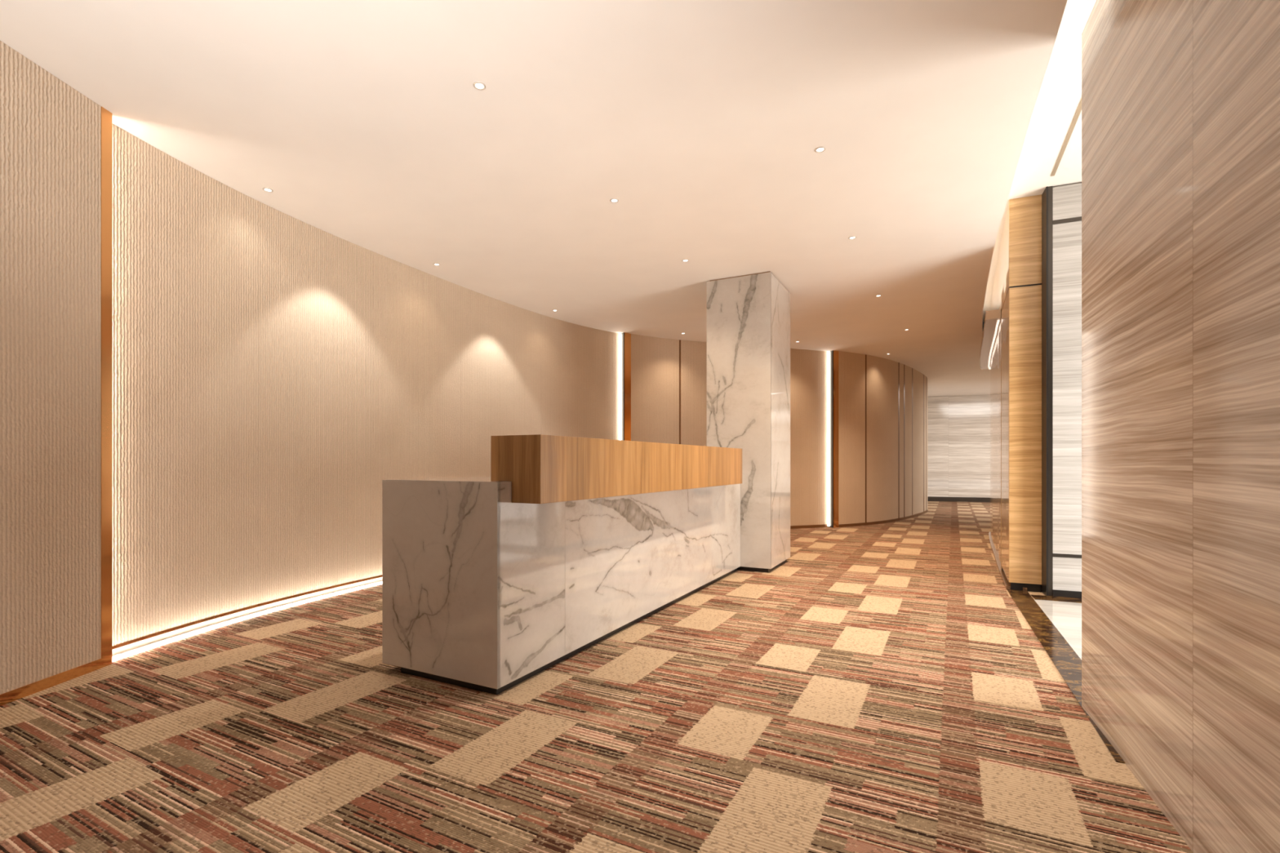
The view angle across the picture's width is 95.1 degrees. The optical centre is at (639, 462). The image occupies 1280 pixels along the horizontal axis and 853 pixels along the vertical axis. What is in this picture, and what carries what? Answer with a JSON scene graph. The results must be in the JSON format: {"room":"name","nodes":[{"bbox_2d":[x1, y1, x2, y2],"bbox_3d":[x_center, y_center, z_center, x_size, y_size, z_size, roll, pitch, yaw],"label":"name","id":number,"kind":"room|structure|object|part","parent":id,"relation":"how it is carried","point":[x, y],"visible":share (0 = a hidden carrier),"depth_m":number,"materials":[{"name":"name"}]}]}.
{"room":"lobby","nodes":[
{"label":"lobby","id":0,"kind":"room"},
{"bbox_2d":[112,351,827,655],"bbox_3d":[1.141,-0.370,8.155,2.118,2.740,14.206,0,0,42],"label":"wall","id":1,"kind":"structure","parent":0,"point":[151,640],"depth_m":3.80,"materials":[{"name":"paint"}]},
{"bbox_2d":[112,124,258,648],"bbox_3d":[-2.657,-0.393,3.211,0.057,2.693,1.379,0,0,8],"label":"fabric panel","id":2,"kind":"object","parent":1,"relation":"attached to","point":[185,242],"visible":0.57,"depth_m":3.38,"materials":[{"name":"beige fabric"}]},
{"bbox_3d":[-2.657,0.946,3.211,0.057,0.016,1.379,0,0,8],"label":"baseboard","id":3,"kind":"part","parent":2,"relation":"part of","materials":[{"name":"brown metal"}]},
{"bbox_2d":[258,201,373,606],"bbox_3d":[-2.375,-0.393,4.359,0.030,2.693,0.991,0,0,20],"label":"fabric panel","id":4,"kind":"object","parent":1,"relation":"attached to","point":[316,285],"visible":1,"depth_m":4.29,"materials":[{"name":"beige fabric"}]},
{"bbox_3d":[-2.375,0.946,4.359,0.030,0.016,0.991,0,0,20],"label":"baseboard","id":5,"kind":"part","parent":4,"relation":"part of","materials":[{"name":"brown metal"}]},
{"bbox_2d":[373,251,461,578],"bbox_3d":[-1.983,-0.393,5.294,0.019,2.693,1.035,0,0,25],"label":"fabric panel","id":6,"kind":"object","parent":1,"relation":"attached to","point":[417,313],"visible":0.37,"depth_m":5.21,"materials":[{"name":"beige fabric"}]},
{"bbox_2d":[461,286,541,477],"bbox_3d":[-1.470,-0.393,6.314,0.032,2.693,1.248,0,0,29],"label":"fabric panel","id":7,"kind":"object","parent":1,"relation":"attached to","point":[501,341],"visible":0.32,"depth_m":6.18,"materials":[{"name":"beige fabric"}]},
{"bbox_2d":[541,314,618,439],"bbox_3d":[-0.744,-0.393,7.373,0.067,2.693,1.327,0,0,41],"label":"fabric panel","id":8,"kind":"object","parent":1,"relation":"attached to","point":[580,364],"visible":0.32,"depth_m":7.38,"materials":[{"name":"beige fabric"}]},
{"bbox_2d":[618,333,621,439],"bbox_3d":[-0.267,-0.375,7.845,0.016,2.710,0.034,0,0,-39],"label":"light strip","id":9,"kind":"object","parent":1,"relation":"attached to","point":[620,335],"visible":0.64,"depth_m":7.83,"materials":[{"name":"white plastic"}]},
{"bbox_2d":[620,332,679,444],"bbox_3d":[0.138,-0.369,8.087,0.923,2.739,0.122,0,0,-31],"label":"fabric panel","id":10,"kind":"object","parent":1,"relation":"attached to","point":[650,366],"visible":0.38,"depth_m":8.05,"materials":[{"name":"fabric"}]},
{"bbox_3d":[-0.192,-0.369,7.881,0.111,2.739,0.092,0,0,-38],"label":"edge trim","id":11,"kind":"part","parent":10,"relation":"part of","materials":[{"name":"brown wood"}]},
{"bbox_2d":[679,339,706,446],"bbox_3d":[1.010,-0.369,8.480,1.010,2.739,0.110,0,0,-19],"label":"fabric panel","id":12,"kind":"object","parent":1,"relation":"attached to","point":[692,354],"visible":0.15,"depth_m":8.35,"materials":[{"name":"brown fabric"}]},
{"bbox_3d":[0.548,-0.369,8.315,0.022,2.739,0.093,0,0,-24],"label":"edge trim","id":13,"kind":"part","parent":12,"relation":"part of","materials":[{"name":"brown wood"}]},
{"bbox_2d":[790,348,827,528],"bbox_3d":[2.213,-0.369,8.891,1.492,2.739,0.041,0,0,-18],"label":"fabric panel","id":14,"kind":"object","parent":1,"relation":"attached to","point":[808,368],"visible":0.45,"depth_m":9.00,"materials":[{"name":"brown fabric"}]},
{"bbox_3d":[2.213,0.978,8.891,1.492,0.045,0.041,0,0,-18],"label":"baseboard","id":15,"kind":"part","parent":14,"relation":"part of","materials":[{"name":"brown wood"}]},
{"bbox_2d":[827,351,830,525],"bbox_3d":[2.937,-0.375,9.114,0.014,2.710,0.039,0,0,-24],"label":"light strip","id":16,"kind":"object","parent":1,"relation":"attached to","point":[828,353],"visible":1,"depth_m":9.10,"materials":[{"name":"white"}]},
{"bbox_2d":[827,350,865,527],"bbox_3d":[3.274,-0.369,9.259,0.722,2.739,0.129,0,0,-29],"label":"fabric panel","id":17,"kind":"object","parent":1,"relation":"attached to","point":[847,370],"visible":1,"depth_m":9.18,"materials":[{"name":"fabric"}]},
{"bbox_3d":[3.014,-0.369,9.121,0.103,2.739,0.113,0,0,-25],"label":"edge trim","id":18,"kind":"part","parent":17,"relation":"part of","materials":[{"name":"brown wood"}]},
{"bbox_3d":[3.325,0.978,9.285,0.606,0.045,0.124,0,0,-29],"label":"baseboard","id":19,"kind":"part","parent":17,"relation":"part of","materials":[{"name":"brown wood"}]},
{"bbox_2d":[865,354,898,525],"bbox_3d":[4.016,-0.369,9.785,1.119,2.739,0.145,0,0,-41],"label":"fabric panel","id":20,"kind":"object","parent":1,"relation":"attached to","point":[881,374],"visible":0.94,"depth_m":9.65,"materials":[{"name":"brown fabric"}]},
{"bbox_3d":[3.598,-0.369,9.447,0.031,2.739,0.112,0,0,-34],"label":"edge trim","id":21,"kind":"part","parent":20,"relation":"part of","materials":[{"name":"brown wood"}]},
{"bbox_3d":[4.028,0.978,9.794,1.088,0.045,0.143,0,0,-41],"label":"baseboard","id":22,"kind":"part","parent":20,"relation":"part of","materials":[{"name":"brown wood"}]},
{"bbox_2d":[897,362,903,520],"bbox_3d":[4.520,-0.369,10.260,0.114,2.739,0.275,0,0,42],"label":"fabric panel","id":23,"kind":"object","parent":1,"relation":"attached to","point":[900,366],"visible":0.48,"depth_m":10.21,"materials":[{"name":"brown fabric"}]},
{"bbox_3d":[4.443,-0.369,10.176,0.112,2.739,0.046,0,0,43],"label":"edge trim","id":24,"kind":"part","parent":23,"relation":"part of","materials":[{"name":"brown wood"}]},
{"bbox_2d":[903,364,912,519],"bbox_3d":[4.777,-0.369,10.558,0.116,2.739,0.512,0,0,40],"label":"fabric panel","id":25,"kind":"object","parent":1,"relation":"attached to","point":[907,370],"visible":0.62,"depth_m":10.48,"materials":[{"name":"brown fabric"}]},
{"bbox_3d":[4.629,-0.369,10.382,0.112,2.739,0.051,0,0,41],"label":"edge trim","id":26,"kind":"part","parent":25,"relation":"part of","materials":[{"name":"brown metal"}]},
{"bbox_3d":[4.794,0.978,10.577,0.116,0.045,0.461,0,0,40],"label":"baseboard","id":27,"kind":"part","parent":25,"relation":"part of","materials":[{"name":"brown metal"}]},
{"bbox_2d":[911,368,923,517],"bbox_3d":[5.237,-0.369,11.144,0.120,2.739,0.978,0,0,37],"label":"fabric panel","id":28,"kind":"object","parent":1,"relation":"attached to","point":[917,376],"visible":0.78,"depth_m":11.03,"materials":[{"name":"brown fabric"}]},
{"bbox_3d":[4.956,-0.369,10.777,0.112,2.739,0.050,0,0,38],"label":"edge trim","id":29,"kind":"part","parent":28,"relation":"part of","materials":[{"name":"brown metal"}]},
{"bbox_3d":[5.252,0.978,11.165,0.120,0.045,0.927,0,0,37],"label":"baseboard","id":30,"kind":"part","parent":28,"relation":"part of","materials":[{"name":"brown wood"}]},
{"bbox_2d":[923,374,926,514],"bbox_3d":[5.627,-0.369,11.683,0.114,2.739,0.351,0,0,34],"label":"fabric panel","id":31,"kind":"object","parent":1,"relation":"attached to","point":[924,376],"visible":0.39,"depth_m":11.60,"materials":[{"name":"brown fabric"}]},
{"bbox_3d":[5.548,-0.369,11.568,0.112,2.739,0.071,0,0,35],"label":"edge trim","id":32,"kind":"part","parent":31,"relation":"part of","materials":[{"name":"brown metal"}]},
{"bbox_2d":[926,377,928,512],"bbox_3d":[5.968,-0.369,12.381,0.200,2.739,1.246,0,0,20],"label":"fabric panel","id":33,"kind":"object","parent":1,"relation":"attached to","point":[926,377],"visible":0.2,"depth_m":11.90,"materials":[{"name":"fabric"}]},
{"bbox_2d":[0,0,1066,396],"bbox_3d":[5.200,-1.800,9.200,18.800,0.120,16.000,0,0,0],"label":"ceiling","id":34,"kind":"structure","parent":0,"point":[366,123],"depth_m":3.11,"materials":[{"name":"paint"}]},
{"bbox_2d":[262,187,273,192],"bbox_3d":[-2.370,-1.738,3.730,0.058,0.004,0.058,0,0,0],"label":"recessed light","id":35,"kind":"object","parent":34,"relation":"in","point":[267,189],"visible":1,"depth_m":3.73,"materials":[{"name":"white"}]},
{"bbox_2d":[472,81,485,90],"bbox_3d":[-0.740,-1.738,2.700,0.058,0.004,0.058,0,0,0],"label":"recessed light","id":36,"kind":"object","parent":34,"relation":"in","point":[477,85],"visible":1,"depth_m":2.70,"materials":[{"name":"white"}]},
{"bbox_2d":[609,198,618,202],"bbox_3d":[-0.170,-1.738,3.880,0.058,0.004,0.058,0,0,0],"label":"recessed light","id":37,"kind":"object","parent":34,"relation":"in","point":[612,200],"visible":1,"depth_m":3.88,"materials":[{"name":"white"}]},
{"bbox_2d":[814,146,825,152],"bbox_3d":[1.000,-1.738,3.250,0.058,0.004,0.058,0,0,0],"label":"recessed light","id":38,"kind":"object","parent":34,"relation":"in","point":[820,149],"visible":1,"depth_m":3.25,"materials":[{"name":"white"}]},
{"bbox_2d":[848,235,856,239],"bbox_3d":[1.640,-1.738,4.520,0.058,0.004,0.058,0,0,0],"label":"recessed light","id":39,"kind":"object","parent":34,"relation":"in","point":[851,237],"visible":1,"depth_m":4.52,"materials":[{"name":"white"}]},
{"bbox_2d":[0,501,1193,852],"bbox_3d":[5.200,1.058,7.000,18.800,0.123,20.400,0,0,0],"label":"floor","id":40,"kind":"structure","parent":0,"point":[882,687],"depth_m":2.13,"materials":[{"name":"carpet"}]},
{"bbox_2d":[112,581,382,662],"bbox_3d":[-1.652,0.992,5.470,0.440,0.015,5.459,0,0,26],"label":"light strip","id":41,"kind":"object","parent":40,"relation":"on","point":[123,655],"visible":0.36,"depth_m":3.61,"materials":[{"name":"white plastic"}]},
{"bbox_2d":[382,434,742,694],"bbox_3d":[0.004,0.439,4.253,0.871,1.121,3.700,0,0,28],"label":"reception desk","id":42,"kind":"object","parent":40,"relation":"on","point":[494,582],"depth_m":2.78,"materials":[{"name":"white stone"}]},
{"bbox_3d":[-0.917,0.521,2.658,0.713,0.878,0.020,0,0,28],"label":"panel","id":43,"kind":"part","parent":42,"relation":"part of","materials":[{"name":"white stone"}]},
{"bbox_2d":[391,476,502,482],"bbox_3d":[-0.158,0.091,4.136,0.692,0.020,3.301,0,0,28],"label":"countertop","id":44,"kind":"structure","parent":42,"relation":"on","point":[475,478],"depth_m":2.86,"materials":[{"name":"white stone"}]},
{"bbox_3d":[-0.499,0.521,2.710,0.020,0.878,0.498,0,0,28],"label":"panel","id":45,"kind":"part","parent":42,"relation":"part of","materials":[{"name":"white stone"}]},
{"bbox_3d":[0.269,0.521,4.183,0.020,0.878,2.821,0,0,28],"label":"panel","id":46,"kind":"part","parent":42,"relation":"part of","materials":[{"name":"white stone"}]},
{"bbox_2d":[706,271,790,572],"bbox_3d":[1.085,-0.370,5.779,0.618,2.740,0.759,0,0,28],"label":"marble column","id":47,"kind":"structure","parent":40,"relation":"on","point":[748,315],"depth_m":5.43,"materials":[{"name":"white stone"}]},
{"bbox_2d":[988,201,1026,591],"bbox_3d":[3.964,-0.535,6.424,0.168,3.070,4.198,0,0,29],"label":"cladding","id":48,"kind":"object","parent":40,"relation":"on","point":[998,535],"visible":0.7,"depth_m":5.25,"materials":[{"name":"brown wood"}]},
{"bbox_2d":[980,309,1000,369],"bbox_3d":[4.075,-1.367,6.861,0.143,0.089,3.341,0,0,30],"label":"canopy","id":49,"kind":"object","parent":48,"relation":"attached to","point":[993,317],"visible":0.96,"depth_m":6.13,"materials":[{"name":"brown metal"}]},
{"bbox_3d":[4.163,-1.741,6.772,0.144,0.658,3.392,0,0,30],"label":"panel","id":50,"kind":"part","parent":48,"relation":"part of","materials":[{"name":"brown wood"}]},
{"bbox_3d":[4.178,-0.180,6.797,0.144,2.300,3.334,0,0,30],"label":"door panel","id":51,"kind":"part","parent":48,"relation":"part of","materials":[{"name":"brown wood"}]},
{"bbox_3d":[3.147,-0.218,4.938,0.121,2.312,0.803,0,0,28],"label":"panel","id":52,"kind":"part","parent":48,"relation":"part of","materials":[{"name":"brown wood"}]},
{"bbox_3d":[3.147,-1.728,4.938,0.121,0.684,0.803,0,0,28],"label":"panel","id":53,"kind":"part","parent":48,"relation":"part of","materials":[{"name":"brown wood"}]},
{"bbox_2d":[1008,194,1041,592],"bbox_3d":[3.001,-0.535,4.562,0.216,3.070,0.012,0,0,23],"label":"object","id":54,"kind":"object","parent":48,"relation":"attached to","point":[1024,213],"visible":1,"depth_m":4.55,"materials":[{"name":"brown wood"}]},
{"bbox_3d":[3.001,-1.728,4.562,0.215,0.684,0.011,0,0,23],"label":"panel","id":55,"kind":"part","parent":54,"relation":"part of","materials":[{"name":"brown wood"}]},
{"bbox_2d":[982,0,1096,322],"bbox_3d":[6.500,-2.120,2.700,16.200,0.100,11.800,0,0,0],"label":"ceiling","id":56,"kind":"structure","parent":0,"point":[1060,95],"depth_m":3.60,"materials":[{"name":"paint"}]},
{"bbox_2d":[1050,98,1081,176],"bbox_3d":[2.419,-2.067,3.129,0.022,0.006,2.430,0,0,27],"label":"trim","id":57,"kind":"structure","parent":56,"relation":"attached to","point":[1079,108],"depth_m":3.72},
{"bbox_2d":[1081,0,1279,852],"bbox_3d":[0.694,-0.379,-0.443,0.220,2.757,6.100,0,0,23],"label":"wall","id":58,"kind":"structure","parent":0,"point":[1180,99],"depth_m":1.54,"materials":[{"name":"brown wood"}]},
{"bbox_2d":[1002,582,1124,763],"bbox_3d":[2.366,0.998,3.388,0.135,0.004,3.250,0,0,26],"label":"floor","id":59,"kind":"structure","parent":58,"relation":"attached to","point":[1067,662],"depth_m":3.14,"materials":[{"name":"brown stone"}]},
{"bbox_3d":[4.156,-0.535,0.256,2.611,3.070,6.712,0,0,0],"label":"wall","id":60,"kind":"structure","parent":0,"visible":0},
{"bbox_2d":[1030,182,1081,603],"bbox_3d":[4.095,-0.535,3.922,2.500,3.070,0.310,0,0,23],"label":"cladding","id":61,"kind":"object","parent":60,"relation":"attached to","point":[1061,206],"visible":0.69,"depth_m":4.35,"materials":[{"name":"stone"}]},
{"bbox_3d":[3.078,-0.535,4.452,0.012,3.070,0.150,0,0,23],"label":"frame post","id":62,"kind":"part","parent":61,"relation":"part of","materials":[{"name":"black metal"}]},
{"bbox_3d":[3.098,-0.535,4.446,0.027,3.070,0.145,0,0,23],"label":"frame post","id":63,"kind":"part","parent":61,"relation":"part of","materials":[{"name":"metal"}]},
{"bbox_3d":[4.182,-1.795,3.945,2.359,0.030,0.099,0,0,23],"label":"dark rail","id":64,"kind":"part","parent":61,"relation":"part of","materials":[{"name":"metal"}]},
{"bbox_3d":[4.182,0.688,3.945,2.359,0.025,0.099,0,0,23],"label":"dark rail","id":65,"kind":"part","parent":61,"relation":"part of","materials":[{"name":"metal"}]},
{"bbox_3d":[4.182,0.973,3.945,2.359,0.055,0.100,0,0,23],"label":"baseboard","id":66,"kind":"part","parent":61,"relation":"part of","materials":[{"name":"black metal"}]},
{"bbox_3d":[9.800,-0.370,14.750,9.600,2.740,3.400,0,0,0],"label":"wall","id":67,"kind":"structure","parent":0,"visible":0},
{"bbox_2d":[927,394,990,502],"bbox_3d":[9.740,-0.369,14.627,8.600,2.738,0.048,0,0,18],"label":"cladding","id":68,"kind":"object","parent":67,"relation":"attached to","point":[958,427],"visible":0.02,"depth_m":15.11,"materials":[{"name":"stone"}]},
{"bbox_3d":[9.740,0.940,14.627,8.600,0.120,0.048,0,0,18],"label":"baseboard","id":69,"kind":"part","parent":68,"relation":"part of","materials":[{"name":"metal"}]},
{"bbox_3d":[-2.858,-0.370,-0.450,0.185,2.740,5.300,0,0,0],"label":"wall","id":70,"kind":"structure","parent":0,"visible":0},
{"bbox_2d":[0,40,112,706],"bbox_3d":[-2.689,-0.369,-0.043,0.060,2.739,5.913,0,0,1],"label":"fabric panel","id":71,"kind":"object","parent":70,"relation":"attached to","point":[56,142],"visible":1,"depth_m":2.61,"materials":[{"name":"beige fabric"}]},
{"bbox_3d":[-2.677,0.977,-0.072,0.034,0.047,5.855,0,0,1],"label":"baseboard","id":72,"kind":"part","parent":71,"relation":"part of","materials":[{"name":"brown wood"}]},
{"bbox_3d":[-2.646,-0.369,2.884,0.043,2.739,0.058,0,0,0],"label":"edge trim","id":73,"kind":"part","parent":71,"relation":"part of","materials":[{"name":"brown wood"}]}
]}

